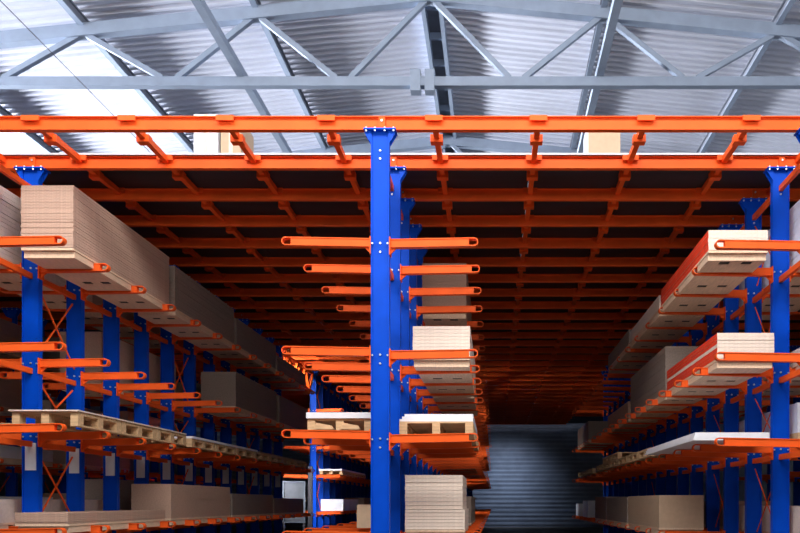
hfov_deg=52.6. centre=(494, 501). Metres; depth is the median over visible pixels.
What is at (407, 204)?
rack
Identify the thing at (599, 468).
pallet
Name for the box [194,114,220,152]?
carton
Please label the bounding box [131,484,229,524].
stack
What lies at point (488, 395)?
cross beam
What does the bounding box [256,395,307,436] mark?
stack
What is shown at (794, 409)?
stack
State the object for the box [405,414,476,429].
sheet
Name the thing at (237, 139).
joist
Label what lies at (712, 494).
rack
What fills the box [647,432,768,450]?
sheet
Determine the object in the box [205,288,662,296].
cross beam
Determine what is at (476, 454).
stack
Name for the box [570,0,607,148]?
roof purlin
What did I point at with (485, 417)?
rack
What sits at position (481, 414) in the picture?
rack
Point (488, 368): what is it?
cross beam
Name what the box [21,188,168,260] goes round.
sheet
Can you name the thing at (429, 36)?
ridge beam
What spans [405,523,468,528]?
board
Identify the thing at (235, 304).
cross beam
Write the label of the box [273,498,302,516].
stack
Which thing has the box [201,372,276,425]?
stack
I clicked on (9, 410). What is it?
plywood sheet
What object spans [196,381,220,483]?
rack
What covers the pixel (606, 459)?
pallet
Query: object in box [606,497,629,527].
stack
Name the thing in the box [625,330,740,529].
rack
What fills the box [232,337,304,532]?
rack
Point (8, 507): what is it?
stack
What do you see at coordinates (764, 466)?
wall
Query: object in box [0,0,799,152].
ceiling
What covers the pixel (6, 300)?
deck
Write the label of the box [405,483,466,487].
board
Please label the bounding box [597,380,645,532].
rack
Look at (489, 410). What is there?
cross beam
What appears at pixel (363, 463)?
rack
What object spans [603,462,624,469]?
pallet
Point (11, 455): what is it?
stack
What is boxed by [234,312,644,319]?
cross beam
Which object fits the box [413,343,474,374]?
sheet
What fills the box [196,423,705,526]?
wall
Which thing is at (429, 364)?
board
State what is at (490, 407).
cross beam
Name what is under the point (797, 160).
joist
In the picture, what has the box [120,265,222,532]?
rack
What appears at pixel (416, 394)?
rack
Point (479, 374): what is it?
rack
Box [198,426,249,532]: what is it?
rack
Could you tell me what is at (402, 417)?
sheet
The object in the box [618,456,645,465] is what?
pallet
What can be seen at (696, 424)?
rack
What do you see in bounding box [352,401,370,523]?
rack
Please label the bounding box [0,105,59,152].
roof purlin
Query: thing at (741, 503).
stack
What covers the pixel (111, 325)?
rack
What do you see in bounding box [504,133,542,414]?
joist
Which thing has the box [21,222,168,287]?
sheet
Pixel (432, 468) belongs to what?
rack
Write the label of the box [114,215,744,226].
cross beam
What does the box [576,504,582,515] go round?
carton
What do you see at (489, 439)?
rack
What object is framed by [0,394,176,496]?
wall
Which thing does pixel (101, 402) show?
rack
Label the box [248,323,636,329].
cross beam
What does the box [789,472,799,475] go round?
rack
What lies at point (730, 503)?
rack
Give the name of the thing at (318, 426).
wedge
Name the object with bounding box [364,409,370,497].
rack
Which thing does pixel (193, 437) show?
sheet
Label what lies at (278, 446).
rack
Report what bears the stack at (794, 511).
on the rack at (778, 201)
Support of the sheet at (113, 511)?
on the sheet at (131, 512)
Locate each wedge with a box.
[314,423,333,429]
[340,423,360,429]
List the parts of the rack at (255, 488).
label plate, arm, arm, arm, arm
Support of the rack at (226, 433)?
on the floor
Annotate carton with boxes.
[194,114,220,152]
[221,133,253,152]
[321,499,357,510]
[357,504,370,527]
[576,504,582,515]
[583,133,619,152]
[583,501,595,517]
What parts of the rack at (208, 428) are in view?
arm, arm, label plate, arm, arm, arm, arm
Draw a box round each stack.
[0,185,92,308]
[0,318,21,357]
[0,375,21,415]
[0,445,52,466]
[0,496,52,498]
[0,499,102,528]
[42,337,60,372]
[42,400,102,414]
[43,449,129,472]
[43,493,65,499]
[60,332,175,410]
[85,295,177,347]
[85,479,181,509]
[102,411,159,427]
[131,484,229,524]
[138,266,233,347]
[174,382,220,428]
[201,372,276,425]
[207,318,275,373]
[229,494,272,520]
[255,355,304,390]
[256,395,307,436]
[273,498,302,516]
[345,498,370,504]
[422,263,471,331]
[433,392,477,415]
[445,454,477,469]
[466,496,474,525]
[578,421,612,449]
[595,497,624,523]
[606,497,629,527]
[608,330,656,372]
[608,401,657,433]
[628,495,703,532]
[630,295,704,348]
[630,346,702,419]
[689,398,764,421]
[703,501,769,528]
[739,200,799,319]
[739,348,799,399]
[739,403,799,438]
[739,506,799,532]
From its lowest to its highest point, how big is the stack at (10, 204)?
1.084 m
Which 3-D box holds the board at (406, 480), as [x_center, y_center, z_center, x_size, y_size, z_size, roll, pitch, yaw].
[-0.809,-0.282,11.347,0.760,0.048,1.500,0,0,0]
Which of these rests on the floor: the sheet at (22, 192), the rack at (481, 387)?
the rack at (481, 387)
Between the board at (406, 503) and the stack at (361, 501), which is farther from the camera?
the stack at (361, 501)
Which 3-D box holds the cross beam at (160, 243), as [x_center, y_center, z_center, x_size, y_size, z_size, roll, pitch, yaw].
[-1.310,-4.722,14.588,11.180,0.170,0.108,0,0,0]
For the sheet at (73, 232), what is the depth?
11.22 m
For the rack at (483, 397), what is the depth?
24.92 m
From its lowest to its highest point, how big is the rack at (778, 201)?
6.247 m
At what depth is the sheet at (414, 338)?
10.72 m
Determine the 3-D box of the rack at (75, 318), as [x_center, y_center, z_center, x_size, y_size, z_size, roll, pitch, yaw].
[-6.487,-1.524,12.815,2.222,6.247,1.270,0,0,0]
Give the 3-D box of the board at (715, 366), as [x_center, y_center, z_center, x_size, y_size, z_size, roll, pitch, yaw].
[3.322,-1.843,12.150,0.755,0.118,3.100,0,0,0]
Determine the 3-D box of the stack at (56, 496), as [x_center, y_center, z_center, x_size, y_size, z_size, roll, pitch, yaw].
[-10.925,0.124,21.550,0.757,0.684,3.100,0,0,0]
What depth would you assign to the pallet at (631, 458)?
15.83 m
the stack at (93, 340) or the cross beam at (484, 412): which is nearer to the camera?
the stack at (93, 340)
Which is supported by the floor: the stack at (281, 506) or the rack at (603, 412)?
the rack at (603, 412)
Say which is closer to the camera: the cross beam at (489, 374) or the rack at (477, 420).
the rack at (477, 420)
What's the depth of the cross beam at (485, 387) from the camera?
32.99 m
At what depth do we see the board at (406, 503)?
10.60 m
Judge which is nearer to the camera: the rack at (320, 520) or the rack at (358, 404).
the rack at (320, 520)
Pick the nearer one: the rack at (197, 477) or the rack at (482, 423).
the rack at (197, 477)
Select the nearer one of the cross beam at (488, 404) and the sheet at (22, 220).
the sheet at (22, 220)
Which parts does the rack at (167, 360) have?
arm, arm, label plate, arm, arm, arm, arm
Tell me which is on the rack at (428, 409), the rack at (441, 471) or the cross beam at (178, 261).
the cross beam at (178, 261)
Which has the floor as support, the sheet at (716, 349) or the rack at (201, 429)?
the rack at (201, 429)
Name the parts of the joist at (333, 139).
splice plate, splice plate, splice plate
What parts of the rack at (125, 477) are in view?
arm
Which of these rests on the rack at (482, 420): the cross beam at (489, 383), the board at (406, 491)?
the cross beam at (489, 383)
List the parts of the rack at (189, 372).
arm, arm, label plate, arm, arm, arm, arm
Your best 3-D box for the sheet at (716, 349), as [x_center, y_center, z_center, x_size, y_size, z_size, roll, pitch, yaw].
[3.324,-2.025,12.154,0.755,0.045,3.100,0,0,0]
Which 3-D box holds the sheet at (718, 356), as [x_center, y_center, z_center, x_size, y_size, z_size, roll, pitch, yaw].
[3.320,-1.929,12.150,0.755,0.045,3.100,0,0,0]
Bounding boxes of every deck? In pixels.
[0,171,309,422]
[1,153,798,360]
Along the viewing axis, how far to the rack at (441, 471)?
19.16 m
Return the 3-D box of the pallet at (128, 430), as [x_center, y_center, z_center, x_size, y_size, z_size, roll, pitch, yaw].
[-5.850,-1.082,12.220,0.860,0.190,1.200,0,0,0]
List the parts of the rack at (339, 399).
arm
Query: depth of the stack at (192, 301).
15.00 m
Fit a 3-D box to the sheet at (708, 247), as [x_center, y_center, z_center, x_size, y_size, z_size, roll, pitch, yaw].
[3.193,-3.332,11.996,0.780,0.050,3.000,0,0,0]
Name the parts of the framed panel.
frame, post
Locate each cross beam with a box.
[0,115,799,132]
[0,155,798,170]
[78,188,769,200]
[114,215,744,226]
[144,237,701,248]
[169,257,686,266]
[186,274,673,282]
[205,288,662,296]
[223,301,653,308]
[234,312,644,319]
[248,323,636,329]
[261,332,626,338]
[273,340,619,345]
[283,354,608,359]
[284,347,613,353]
[292,361,607,365]
[301,366,607,371]
[308,372,602,376]
[324,377,602,380]
[331,381,602,385]
[338,386,595,389]
[348,394,591,396]
[349,390,594,393]
[353,397,586,399]
[357,400,583,402]
[361,403,582,405]
[370,409,576,411]
[484,412,575,413]
[485,406,578,408]
[486,414,573,416]
[487,417,571,418]
[487,419,569,420]
[487,423,565,424]
[489,421,567,422]
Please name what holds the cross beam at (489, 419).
on the upright
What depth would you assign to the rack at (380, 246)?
9.97 m
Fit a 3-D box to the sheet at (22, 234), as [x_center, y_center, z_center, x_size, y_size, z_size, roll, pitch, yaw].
[-5.908,-3.523,12.099,0.690,0.035,3.100,0,0,0]
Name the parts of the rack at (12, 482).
cap plate, arm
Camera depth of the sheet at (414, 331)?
10.72 m
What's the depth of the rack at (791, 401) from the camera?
26.07 m
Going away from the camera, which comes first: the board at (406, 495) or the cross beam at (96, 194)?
the board at (406, 495)
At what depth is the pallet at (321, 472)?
28.79 m
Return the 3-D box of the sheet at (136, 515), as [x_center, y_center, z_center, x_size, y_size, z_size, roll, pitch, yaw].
[-5.952,0.224,12.047,0.700,0.022,3.100,0,0,0]
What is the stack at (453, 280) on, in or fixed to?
on the rack at (428, 409)
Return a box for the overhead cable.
[0,0,150,152]
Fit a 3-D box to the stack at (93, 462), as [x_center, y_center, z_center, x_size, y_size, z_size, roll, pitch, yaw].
[-10.925,-1.126,21.550,0.757,0.584,3.100,0,0,0]
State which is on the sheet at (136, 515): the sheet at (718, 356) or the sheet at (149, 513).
the sheet at (149, 513)
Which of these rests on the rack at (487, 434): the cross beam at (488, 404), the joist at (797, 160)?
the cross beam at (488, 404)
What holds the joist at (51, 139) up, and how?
on the cross beam at (276, 342)
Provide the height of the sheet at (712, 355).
0.045 m
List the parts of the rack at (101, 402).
arm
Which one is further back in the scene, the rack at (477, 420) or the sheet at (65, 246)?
the rack at (477, 420)
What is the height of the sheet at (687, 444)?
0.033 m
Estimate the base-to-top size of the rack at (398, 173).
6.247 m
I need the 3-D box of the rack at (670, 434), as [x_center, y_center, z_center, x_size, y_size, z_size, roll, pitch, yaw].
[3.970,-1.524,18.565,2.440,6.247,1.270,0,0,0]
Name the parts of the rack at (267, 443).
label plate, arm, arm, arm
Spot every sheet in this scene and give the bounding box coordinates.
[9,410,185,434]
[15,510,164,513]
[15,512,165,515]
[15,513,164,517]
[15,515,164,519]
[15,516,165,521]
[15,517,165,523]
[21,185,168,258]
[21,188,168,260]
[21,191,168,262]
[21,194,168,265]
[21,197,168,267]
[21,199,168,269]
[21,202,168,271]
[21,205,168,273]
[21,208,168,276]
[21,211,168,278]
[21,214,168,280]
[21,216,168,282]
[21,219,168,284]
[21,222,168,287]
[21,225,168,289]
[21,228,168,291]
[21,231,168,293]
[21,233,168,295]
[21,245,168,303]
[57,239,168,300]
[57,242,168,302]
[62,236,168,297]
[174,436,257,451]
[258,451,304,461]
[306,412,370,418]
[319,469,364,474]
[400,419,476,433]
[402,417,476,431]
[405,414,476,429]
[413,326,475,367]
[413,330,475,369]
[413,333,475,370]
[413,337,475,375]
[413,340,474,370]
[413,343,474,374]
[413,347,475,383]
[645,438,722,454]
[646,435,769,452]
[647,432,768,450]
[661,230,767,292]
[661,234,767,295]
[661,238,766,298]
[661,242,722,302]
[661,246,722,305]
[667,333,773,373]
[667,336,773,375]
[667,340,773,378]
[667,344,773,381]
[667,348,773,384]
[667,351,773,387]
[667,355,722,390]
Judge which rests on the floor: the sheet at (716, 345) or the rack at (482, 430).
the rack at (482, 430)
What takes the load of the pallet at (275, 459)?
on the rack at (241, 437)
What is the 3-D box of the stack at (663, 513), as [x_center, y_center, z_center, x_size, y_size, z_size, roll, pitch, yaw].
[3.215,0.224,15.400,0.777,0.684,3.200,0,0,0]
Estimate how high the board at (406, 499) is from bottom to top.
0.048 m
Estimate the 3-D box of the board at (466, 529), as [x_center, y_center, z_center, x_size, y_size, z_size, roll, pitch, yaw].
[-0.795,0.427,11.340,0.790,0.118,1.520,0,0,0]
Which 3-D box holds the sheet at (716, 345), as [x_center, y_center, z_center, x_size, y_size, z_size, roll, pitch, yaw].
[3.323,-2.073,12.155,0.755,0.045,3.100,0,0,0]
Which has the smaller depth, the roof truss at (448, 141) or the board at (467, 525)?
the board at (467, 525)
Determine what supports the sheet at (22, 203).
on the sheet at (22, 206)
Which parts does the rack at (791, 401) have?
arm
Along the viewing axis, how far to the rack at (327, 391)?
30.67 m
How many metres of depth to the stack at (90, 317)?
14.83 m
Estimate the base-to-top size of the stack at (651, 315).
0.344 m
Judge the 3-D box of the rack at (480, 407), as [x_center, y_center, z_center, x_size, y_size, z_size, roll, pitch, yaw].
[-1.435,-1.524,27.765,2.450,6.247,1.270,0,0,0]
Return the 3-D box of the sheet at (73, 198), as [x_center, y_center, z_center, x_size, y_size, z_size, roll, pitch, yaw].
[-5.908,-4.010,12.097,0.690,0.035,3.100,0,0,0]
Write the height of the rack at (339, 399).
6.247 m
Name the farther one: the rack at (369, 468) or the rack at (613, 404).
the rack at (369, 468)
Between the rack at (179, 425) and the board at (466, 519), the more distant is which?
the rack at (179, 425)
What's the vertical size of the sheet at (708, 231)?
0.050 m
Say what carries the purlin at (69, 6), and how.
attached to the roof truss
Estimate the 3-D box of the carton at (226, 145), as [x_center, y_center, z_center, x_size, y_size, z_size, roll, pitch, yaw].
[-3.980,-5.312,12.373,0.300,0.950,0.653,0,0,0]
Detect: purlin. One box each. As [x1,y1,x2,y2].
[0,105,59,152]
[56,0,193,152]
[249,0,327,148]
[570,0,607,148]
[696,0,795,152]
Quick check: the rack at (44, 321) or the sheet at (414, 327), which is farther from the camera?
the rack at (44, 321)
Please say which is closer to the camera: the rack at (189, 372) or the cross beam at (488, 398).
the rack at (189, 372)
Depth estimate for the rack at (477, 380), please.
21.46 m
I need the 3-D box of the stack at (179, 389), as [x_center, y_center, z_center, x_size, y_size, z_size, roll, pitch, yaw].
[-7.095,-2.306,19.500,0.718,0.784,3.000,0,0,0]
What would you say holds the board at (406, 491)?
on the board at (406, 495)
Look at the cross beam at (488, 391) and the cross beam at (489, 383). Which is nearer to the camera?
the cross beam at (489, 383)
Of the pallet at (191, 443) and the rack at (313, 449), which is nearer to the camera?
the pallet at (191, 443)
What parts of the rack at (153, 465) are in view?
arm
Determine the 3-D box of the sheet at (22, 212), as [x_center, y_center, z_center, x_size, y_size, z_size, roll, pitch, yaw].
[-5.907,-3.823,12.095,0.690,0.035,3.100,0,0,0]
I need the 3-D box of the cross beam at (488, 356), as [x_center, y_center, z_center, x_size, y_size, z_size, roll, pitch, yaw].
[-1.310,-4.722,26.100,11.180,0.170,0.084,0,0,0]
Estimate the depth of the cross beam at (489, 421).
46.79 m
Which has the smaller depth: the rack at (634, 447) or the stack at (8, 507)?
the stack at (8, 507)
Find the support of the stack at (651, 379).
on the rack at (696, 424)
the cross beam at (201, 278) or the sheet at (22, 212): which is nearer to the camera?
the sheet at (22, 212)
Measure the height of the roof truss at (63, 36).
2.098 m
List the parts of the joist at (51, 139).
splice plate, splice plate, splice plate, splice plate, splice plate, splice plate, splice plate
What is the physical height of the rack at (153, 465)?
6.247 m
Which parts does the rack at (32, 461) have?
arm, arm, arm, arm, label plate, cap plate, arm, arm, arm, arm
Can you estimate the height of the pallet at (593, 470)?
0.140 m
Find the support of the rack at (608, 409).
on the floor
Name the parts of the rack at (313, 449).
arm, arm, arm, arm, arm, arm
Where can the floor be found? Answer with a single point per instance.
(485, 529)
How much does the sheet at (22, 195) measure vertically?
0.035 m
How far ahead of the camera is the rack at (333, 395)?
31.82 m
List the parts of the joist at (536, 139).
splice plate, splice plate, splice plate, splice plate, splice plate, splice plate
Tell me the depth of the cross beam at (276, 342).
23.79 m
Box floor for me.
[130,527,602,532]
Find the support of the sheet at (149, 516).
on the sheet at (160, 517)
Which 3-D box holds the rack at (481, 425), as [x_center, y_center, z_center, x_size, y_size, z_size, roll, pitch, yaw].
[-1.435,-1.524,34.665,2.450,6.247,1.270,0,0,0]
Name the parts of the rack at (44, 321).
cap plate, arm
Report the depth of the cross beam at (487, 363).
27.25 m
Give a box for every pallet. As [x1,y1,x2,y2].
[12,411,120,433]
[69,421,156,439]
[109,429,185,445]
[152,438,214,450]
[187,444,235,454]
[210,448,253,457]
[223,452,269,460]
[241,455,282,462]
[267,458,295,465]
[284,460,305,467]
[307,419,370,430]
[320,471,348,474]
[399,421,474,439]
[416,430,476,445]
[583,470,599,475]
[587,468,609,474]
[596,464,616,471]
[603,455,623,463]
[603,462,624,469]
[610,452,635,460]
[610,459,634,467]
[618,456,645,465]
[627,452,658,462]
[638,447,664,459]
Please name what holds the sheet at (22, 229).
on the sheet at (73, 232)
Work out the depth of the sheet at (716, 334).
10.60 m
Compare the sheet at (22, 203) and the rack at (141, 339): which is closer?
the sheet at (22, 203)
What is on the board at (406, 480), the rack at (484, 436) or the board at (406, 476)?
the board at (406, 476)
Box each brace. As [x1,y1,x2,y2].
[191,0,292,152]
[577,0,622,152]
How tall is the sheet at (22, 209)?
0.035 m
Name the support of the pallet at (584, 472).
on the rack at (627, 485)
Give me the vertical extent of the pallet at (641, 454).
0.150 m
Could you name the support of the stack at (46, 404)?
on the rack at (44, 321)
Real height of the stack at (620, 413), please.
0.444 m
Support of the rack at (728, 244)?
on the floor
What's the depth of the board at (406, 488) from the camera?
10.59 m
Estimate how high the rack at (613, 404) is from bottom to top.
6.247 m
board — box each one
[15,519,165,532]
[21,248,165,308]
[405,475,465,480]
[405,479,466,484]
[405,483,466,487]
[405,487,465,490]
[405,490,466,494]
[405,494,465,497]
[405,498,465,501]
[405,502,466,504]
[405,505,466,508]
[405,509,468,512]
[405,512,468,515]
[405,514,468,518]
[405,517,468,522]
[405,521,467,525]
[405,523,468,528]
[405,526,468,532]
[413,359,474,396]
[661,250,767,311]
[668,358,771,394]
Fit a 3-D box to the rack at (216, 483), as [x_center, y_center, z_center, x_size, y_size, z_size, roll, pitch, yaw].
[-11.600,-1.524,33.515,2.400,6.247,1.270,0,0,0]
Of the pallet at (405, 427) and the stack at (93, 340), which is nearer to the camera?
the pallet at (405, 427)
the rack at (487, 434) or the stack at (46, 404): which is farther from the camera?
the rack at (487, 434)
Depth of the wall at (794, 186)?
21.50 m
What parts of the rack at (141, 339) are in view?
arm, arm, arm, label plate, arm, arm, arm, arm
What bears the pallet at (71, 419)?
on the rack at (32, 461)
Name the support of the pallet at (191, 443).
on the rack at (141, 339)
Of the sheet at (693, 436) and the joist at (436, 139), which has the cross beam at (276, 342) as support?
the joist at (436, 139)
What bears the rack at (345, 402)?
on the floor
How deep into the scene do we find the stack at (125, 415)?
23.28 m
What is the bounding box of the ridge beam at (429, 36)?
[421,6,456,152]
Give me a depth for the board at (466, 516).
10.58 m
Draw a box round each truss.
[0,0,799,95]
[276,135,577,152]
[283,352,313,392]
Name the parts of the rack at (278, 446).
label plate, arm, arm, arm, arm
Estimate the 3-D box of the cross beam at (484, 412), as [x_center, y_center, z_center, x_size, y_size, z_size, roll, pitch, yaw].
[-1.310,-4.722,42.200,11.180,0.170,0.084,0,0,0]
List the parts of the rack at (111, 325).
arm, arm, arm, label plate, arm, arm, arm, arm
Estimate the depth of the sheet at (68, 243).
11.69 m
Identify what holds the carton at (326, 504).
on the rack at (320, 520)
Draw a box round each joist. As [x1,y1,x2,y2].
[0,153,301,368]
[41,133,364,394]
[135,133,370,373]
[230,133,370,331]
[327,133,370,233]
[430,133,479,400]
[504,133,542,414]
[529,133,645,414]
[553,133,746,414]
[572,153,799,414]
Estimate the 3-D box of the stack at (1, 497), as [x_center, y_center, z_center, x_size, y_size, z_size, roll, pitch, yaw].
[-10.926,0.174,17.550,0.756,0.584,3.100,0,0,0]
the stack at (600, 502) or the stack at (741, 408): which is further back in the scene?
the stack at (600, 502)
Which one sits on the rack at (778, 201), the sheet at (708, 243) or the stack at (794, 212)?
the stack at (794, 212)
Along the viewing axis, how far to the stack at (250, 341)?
18.41 m
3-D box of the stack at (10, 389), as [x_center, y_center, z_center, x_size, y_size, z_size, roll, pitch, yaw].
[-10.925,-2.326,16.550,0.755,0.784,3.100,0,0,0]
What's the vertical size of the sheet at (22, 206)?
0.035 m
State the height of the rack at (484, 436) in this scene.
6.247 m
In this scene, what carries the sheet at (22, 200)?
on the sheet at (22, 203)
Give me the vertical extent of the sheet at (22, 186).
0.035 m
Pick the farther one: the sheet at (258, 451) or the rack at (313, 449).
the rack at (313, 449)
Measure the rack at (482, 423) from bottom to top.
6.247 m
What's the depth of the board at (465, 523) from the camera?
10.58 m
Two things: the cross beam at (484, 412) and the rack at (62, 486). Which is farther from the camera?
the cross beam at (484, 412)
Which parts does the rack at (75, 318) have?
arm, arm, arm, label plate, arm, arm, arm, arm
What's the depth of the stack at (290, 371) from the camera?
21.73 m
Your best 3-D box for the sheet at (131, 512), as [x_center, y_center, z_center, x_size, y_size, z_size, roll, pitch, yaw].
[-5.949,0.175,12.047,0.700,0.022,3.100,0,0,0]
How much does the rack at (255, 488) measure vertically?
6.247 m
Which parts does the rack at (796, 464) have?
arm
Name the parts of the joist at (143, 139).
splice plate, splice plate, splice plate, splice plate, splice plate, splice plate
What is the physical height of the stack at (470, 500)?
0.584 m
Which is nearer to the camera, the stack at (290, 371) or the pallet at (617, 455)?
the pallet at (617, 455)
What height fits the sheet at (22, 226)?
0.035 m
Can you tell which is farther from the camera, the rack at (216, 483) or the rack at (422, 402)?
the rack at (216, 483)
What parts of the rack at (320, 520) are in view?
arm, arm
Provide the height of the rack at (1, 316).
6.247 m
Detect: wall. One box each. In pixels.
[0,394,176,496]
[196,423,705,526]
[568,173,799,422]
[720,404,792,505]
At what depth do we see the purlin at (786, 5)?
16.49 m
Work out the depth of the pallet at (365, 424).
10.28 m
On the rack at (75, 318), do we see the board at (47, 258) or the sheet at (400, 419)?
the board at (47, 258)
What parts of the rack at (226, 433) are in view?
arm, arm, label plate, arm, arm, arm, arm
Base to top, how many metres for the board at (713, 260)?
0.118 m
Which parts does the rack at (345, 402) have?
arm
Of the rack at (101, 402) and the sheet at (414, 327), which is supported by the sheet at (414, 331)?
the sheet at (414, 327)
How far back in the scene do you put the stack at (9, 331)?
17.46 m
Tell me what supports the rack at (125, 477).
on the floor
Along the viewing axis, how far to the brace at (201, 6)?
14.31 m
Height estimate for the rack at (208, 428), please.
6.247 m
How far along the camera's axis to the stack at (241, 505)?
18.43 m
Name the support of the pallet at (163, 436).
on the rack at (111, 325)
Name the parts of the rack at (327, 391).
arm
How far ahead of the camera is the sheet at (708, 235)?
10.50 m
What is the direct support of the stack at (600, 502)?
on the rack at (641, 443)
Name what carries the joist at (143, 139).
on the cross beam at (276, 342)
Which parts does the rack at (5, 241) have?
arm, arm, arm, arm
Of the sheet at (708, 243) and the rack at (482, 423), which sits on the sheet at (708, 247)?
the sheet at (708, 243)
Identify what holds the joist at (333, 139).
on the cross beam at (276, 342)
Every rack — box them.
[0,164,66,532]
[0,166,110,532]
[0,280,146,532]
[0,307,62,496]
[0,314,21,490]
[0,318,86,496]
[0,406,3,463]
[42,299,175,532]
[45,328,102,492]
[46,385,127,478]
[85,312,200,532]
[92,401,133,478]
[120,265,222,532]
[120,406,159,479]
[127,407,182,532]
[130,474,176,480]
[149,281,240,532]
[149,376,202,532]
[157,295,256,532]
[174,381,201,482]
[176,420,233,532]
[178,307,271,532]
[196,318,283,532]
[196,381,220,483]
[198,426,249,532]
[215,328,294,532]
[215,429,235,532]
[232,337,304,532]
[247,345,314,532]
[281,127,477,532]
[283,371,343,527]
[289,376,349,527]
[297,382,354,527]
[303,166,479,532]
[304,385,359,525]
[321,197,480,532]
[336,224,482,531]
[336,389,364,525]
[342,393,368,525]
[347,396,370,523]
[349,249,483,529]
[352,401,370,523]
[356,403,370,521]
[360,320,483,527]
[360,406,370,497]
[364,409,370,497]
[368,411,370,497]
[369,346,484,525]
[433,356,485,523]
[437,364,485,519]
[441,372,486,521]
[445,379,486,520]
[456,385,487,519]
[464,391,487,518]
[465,396,487,517]
[466,401,488,517]
[466,405,488,514]
[466,409,488,513]
[466,413,488,481]
[467,416,489,513]
[467,422,489,512]
[467,425,489,511]
[467,430,489,485]
[467,434,490,510]
[468,436,490,510]
[469,439,490,511]
[471,443,490,530]
[475,419,489,512]
[475,427,489,511]
[572,371,607,532]
[576,365,612,532]
[579,378,617,532]
[583,373,623,532]
[587,373,630,532]
[592,373,637,532]
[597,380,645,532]
[603,373,689,532]
[609,366,705,526]
[617,342,722,527]
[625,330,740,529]
[634,318,744,531]
[645,303,769,532]
[658,224,799,532]
[673,197,799,532]
[692,166,799,532]
[714,128,799,459]
[739,400,792,500]
[762,345,799,505]
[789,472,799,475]
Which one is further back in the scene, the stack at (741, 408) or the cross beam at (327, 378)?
the cross beam at (327, 378)
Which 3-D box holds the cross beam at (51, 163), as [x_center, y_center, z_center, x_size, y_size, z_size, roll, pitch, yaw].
[-1.310,-4.722,11.138,11.180,0.170,0.108,0,0,0]
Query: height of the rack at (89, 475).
6.247 m
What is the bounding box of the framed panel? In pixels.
[283,466,312,530]
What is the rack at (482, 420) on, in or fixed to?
on the floor
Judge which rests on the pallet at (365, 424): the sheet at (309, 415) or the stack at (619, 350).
the sheet at (309, 415)
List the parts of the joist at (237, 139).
splice plate, splice plate, splice plate, splice plate, splice plate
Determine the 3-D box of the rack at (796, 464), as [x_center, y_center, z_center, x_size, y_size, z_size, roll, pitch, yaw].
[9.000,-1.524,24.315,2.400,6.247,1.270,0,0,0]
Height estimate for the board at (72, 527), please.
0.118 m
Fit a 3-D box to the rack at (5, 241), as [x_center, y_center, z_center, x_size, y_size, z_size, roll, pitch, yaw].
[-6.487,-1.524,10.515,2.222,6.247,1.270,0,0,0]
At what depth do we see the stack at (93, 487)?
14.01 m
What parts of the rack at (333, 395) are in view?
arm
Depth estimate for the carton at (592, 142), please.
12.00 m
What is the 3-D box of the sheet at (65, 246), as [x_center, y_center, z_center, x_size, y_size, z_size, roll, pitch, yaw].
[-5.906,-3.374,12.096,0.690,0.035,3.100,0,0,0]
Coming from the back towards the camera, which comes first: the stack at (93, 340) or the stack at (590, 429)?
the stack at (590, 429)
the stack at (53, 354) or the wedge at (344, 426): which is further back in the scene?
the stack at (53, 354)
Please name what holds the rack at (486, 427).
on the floor
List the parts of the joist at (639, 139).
splice plate, splice plate, splice plate, splice plate, splice plate, splice plate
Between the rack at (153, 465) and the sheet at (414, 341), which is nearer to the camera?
the sheet at (414, 341)
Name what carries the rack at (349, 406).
on the floor
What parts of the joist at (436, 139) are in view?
splice plate, splice plate, splice plate, splice plate, splice plate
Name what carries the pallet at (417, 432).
on the rack at (407, 204)
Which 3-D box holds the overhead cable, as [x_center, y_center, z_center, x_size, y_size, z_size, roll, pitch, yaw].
[-7.400,-7.500,28.500,0.016,0.014,43.000,0,0,0]
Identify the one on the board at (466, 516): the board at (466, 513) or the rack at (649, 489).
the board at (466, 513)
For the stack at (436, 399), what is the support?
on the rack at (428, 409)
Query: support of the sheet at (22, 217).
on the sheet at (22, 220)
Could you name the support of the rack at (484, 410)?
on the floor
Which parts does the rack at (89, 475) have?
arm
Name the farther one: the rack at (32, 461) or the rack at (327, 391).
the rack at (327, 391)
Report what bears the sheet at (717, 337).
on the sheet at (717, 341)
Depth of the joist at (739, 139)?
13.05 m
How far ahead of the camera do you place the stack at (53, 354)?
19.50 m
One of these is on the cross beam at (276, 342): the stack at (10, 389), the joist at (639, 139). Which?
the joist at (639, 139)
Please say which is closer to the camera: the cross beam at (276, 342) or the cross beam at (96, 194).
the cross beam at (96, 194)
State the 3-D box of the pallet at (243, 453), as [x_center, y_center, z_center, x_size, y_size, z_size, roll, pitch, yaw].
[-5.820,-1.062,17.400,0.800,0.150,1.200,0,0,0]
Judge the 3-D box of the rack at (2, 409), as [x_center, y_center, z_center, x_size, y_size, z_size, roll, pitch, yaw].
[-11.600,-1.524,17.415,2.400,6.247,1.270,0,0,0]
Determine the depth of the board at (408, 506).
10.60 m
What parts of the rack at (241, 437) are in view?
label plate, cap plate, arm, arm, arm, arm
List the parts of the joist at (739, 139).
splice plate, splice plate, splice plate, splice plate, splice plate, splice plate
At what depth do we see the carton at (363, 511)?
11.00 m
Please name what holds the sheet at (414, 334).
on the sheet at (414, 338)
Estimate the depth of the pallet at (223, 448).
16.08 m
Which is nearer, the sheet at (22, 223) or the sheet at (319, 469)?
the sheet at (22, 223)
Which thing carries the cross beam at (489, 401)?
on the upright
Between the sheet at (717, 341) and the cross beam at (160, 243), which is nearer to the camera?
the sheet at (717, 341)
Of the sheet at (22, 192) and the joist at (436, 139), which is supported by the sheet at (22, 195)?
the sheet at (22, 192)
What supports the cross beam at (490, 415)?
on the upright

